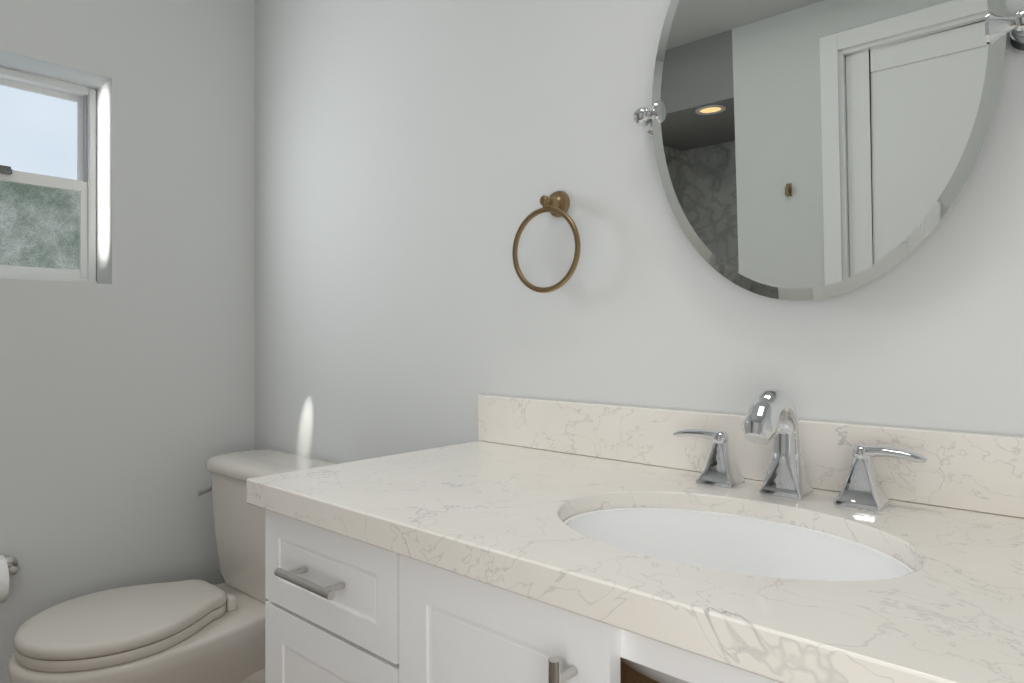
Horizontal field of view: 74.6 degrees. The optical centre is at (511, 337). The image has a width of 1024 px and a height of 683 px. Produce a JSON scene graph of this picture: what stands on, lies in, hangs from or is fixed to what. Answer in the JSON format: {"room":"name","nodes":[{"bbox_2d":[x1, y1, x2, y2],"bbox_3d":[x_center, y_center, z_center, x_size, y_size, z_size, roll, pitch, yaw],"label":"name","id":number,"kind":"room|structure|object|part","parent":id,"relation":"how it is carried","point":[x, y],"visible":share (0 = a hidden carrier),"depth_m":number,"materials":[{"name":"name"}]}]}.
{"room":"bathroom","nodes":[
{"label":"bathroom","id":0,"kind":"room"},
{"bbox_2d":[0,0,254,682],"bbox_3d":[-2.017,-0.110,1.042,0.200,2.440,3.300,0,0,42],"label":"wall","id":1,"kind":"structure","parent":0,"point":[127,395],"depth_m":1.95,"materials":[{"name":"white paint"}]},
{"bbox_2d":[0,555,18,602],"bbox_3d":[-1.286,0.592,1.618,0.126,0.114,0.182,0,0,42],"label":"paper holder","id":2,"kind":"object","parent":1,"relation":"attached to","point":[8,565],"visible":1,"depth_m":1.62,"materials":[{"name":"silver metal"}]},
{"bbox_2d":[0,66,96,282],"bbox_3d":[-1.438,-0.440,1.768,0.072,0.580,0.600,0,0,42],"label":"window","id":3,"kind":"structure","parent":1,"relation":"in","point":[39,226],"depth_m":1.90,"materials":[{"name":"white plastic"}]},
{"bbox_2d":[0,165,11,174],"bbox_3d":[-1.373,-0.451,1.794,0.018,0.020,0.060,0,0,42],"label":"lock","id":4,"kind":"object","parent":3,"relation":"attached to","point":[5,169],"visible":1,"depth_m":1.80,"materials":[{"name":"grey metal"}]},
{"bbox_3d":[-1.453,-0.572,1.781,0.004,0.237,0.520,0,0,42],"label":"glass","id":5,"kind":"part","parent":3,"relation":"part of","materials":[{"name":"clear glass"}]},
{"bbox_3d":[-1.435,-0.309,1.765,0.004,0.227,0.520,0,0,42],"label":"glass","id":6,"kind":"part","parent":3,"relation":"part of","materials":[{"name":"glass"}]},
{"bbox_3d":[-1.453,-0.567,1.781,0.020,0.286,0.556,0,0,42],"label":"window sash upper","id":7,"kind":"part","parent":3,"relation":"part of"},
{"bbox_3d":[-1.433,-0.314,1.763,0.030,0.286,0.556,0,0,42],"label":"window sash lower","id":8,"kind":"part","parent":3,"relation":"part of","materials":[{"name":"green glass"}]},
{"bbox_2d":[84,95,86,181],"bbox_3d":[-1.251,-0.582,1.970,0.022,0.251,0.004,0,0,42],"label":"track","id":9,"kind":"object","parent":3,"relation":"attached to","point":[85,138],"visible":0.86,"depth_m":1.97,"materials":[{"name":"grey plastic"}]},
{"bbox_2d":[255,0,1023,463],"bbox_3d":[0.199,-0.110,1.414,3.020,2.440,0.200,0,0,42],"label":"wall","id":10,"kind":"structure","parent":0,"point":[415,160],"depth_m":1.44,"materials":[{"name":"white paint"}]},
{"bbox_2d":[512,191,580,292],"bbox_3d":[0.078,-0.194,1.350,0.171,0.210,0.056,0,0,42],"label":"towel ring","id":11,"kind":"object","parent":10,"relation":"attached to","point":[556,204],"visible":1,"depth_m":1.34,"materials":[{"name":"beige metal"}]},
{"bbox_3d":[0.078,-0.272,1.350,0.054,0.054,0.056,0,0,42],"label":"towel ring post","id":12,"kind":"part","parent":11,"relation":"part of","materials":[{"name":"gold metal"}]},
{"bbox_2d":[478,394,1023,514],"bbox_3d":[0.516,0.179,0.983,1.565,0.102,0.020,0,0,42],"label":"backsplash","id":13,"kind":"structure","parent":10,"relation":"attached to","point":[977,471],"depth_m":1.11,"materials":[{"name":"beige stone"}]},
{"bbox_2d":[633,0,1023,300],"bbox_3d":[0.441,-0.390,1.016,0.590,0.670,0.072,0,0,42],"label":"mirror","id":14,"kind":"object","parent":10,"relation":"attached to","point":[806,150],"visible":1,"depth_m":0.99,"materials":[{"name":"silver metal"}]},
{"bbox_3d":[-0.896,1.160,0.181,3.020,0.100,3.500,0,0,42],"label":"floor","id":15,"kind":"structure","parent":0,"visible":0},
{"bbox_2d":[8,449,337,682],"bbox_3d":[-0.841,0.725,1.710,0.457,0.770,0.718,0,0,42],"label":"toilet","id":16,"kind":"object","parent":15,"relation":"on","point":[193,631],"visible":0.85,"depth_m":1.61,"materials":[{"name":"beige ceramic"}]},
{"bbox_3d":[-0.925,0.662,1.609,0.366,0.027,0.435,0,0,42],"label":"seat lid","id":17,"kind":"part","parent":16,"relation":"part of","materials":[{"name":"beige plastic"}]},
{"bbox_3d":[-0.846,0.907,1.698,0.380,0.405,0.693,0,0,42],"label":"bowl","id":18,"kind":"part","parent":16,"relation":"part of","materials":[{"name":"beige ceramic"}]},
{"bbox_3d":[-0.672,0.364,1.894,0.449,0.048,0.219,0,0,42],"label":"tank lid","id":19,"kind":"part","parent":16,"relation":"part of","materials":[{"name":"beige ceramic"}]},
{"bbox_2d":[247,495,830,682],"bbox_3d":[0.335,0.689,0.769,1.523,0.841,0.580,0,0,42],"label":"bathroom vanity","id":20,"kind":"object","parent":15,"relation":"on","point":[345,604],"depth_m":0.82,"materials":[{"name":"white"}]},
{"bbox_3d":[-0.267,0.347,0.979,0.333,0.146,0.019,0,0,42],"label":"drawer","id":21,"kind":"part","parent":20,"relation":"part of","materials":[{"name":"white wood"}]},
{"bbox_3d":[-0.267,0.709,0.979,0.333,0.566,0.019,0,0,42],"label":"door","id":22,"kind":"part","parent":20,"relation":"part of","materials":[{"name":"white wood"}]},
{"bbox_2d":[247,439,1023,682],"bbox_3d":[0.337,0.250,0.782,1.565,0.040,0.557,0,0,42],"label":"countertop","id":23,"kind":"structure","parent":20,"relation":"on","point":[946,605],"depth_m":0.74,"materials":[{"name":"beige stone"}]},
{"bbox_2d":[567,499,898,590],"bbox_3d":[0.252,0.336,0.819,0.427,0.164,0.311,0,0,42],"label":"sink","id":24,"kind":"object","parent":23,"relation":"in","point":[801,552],"depth_m":0.94,"materials":[{"name":"white ceramic"}]},
{"bbox_2d":[671,387,930,510],"bbox_3d":[0.374,0.151,0.958,0.361,0.158,0.155,0,0,42],"label":"faucet","id":25,"kind":"object","parent":23,"relation":"on","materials":[{"name":"silver metal"}]}
]}

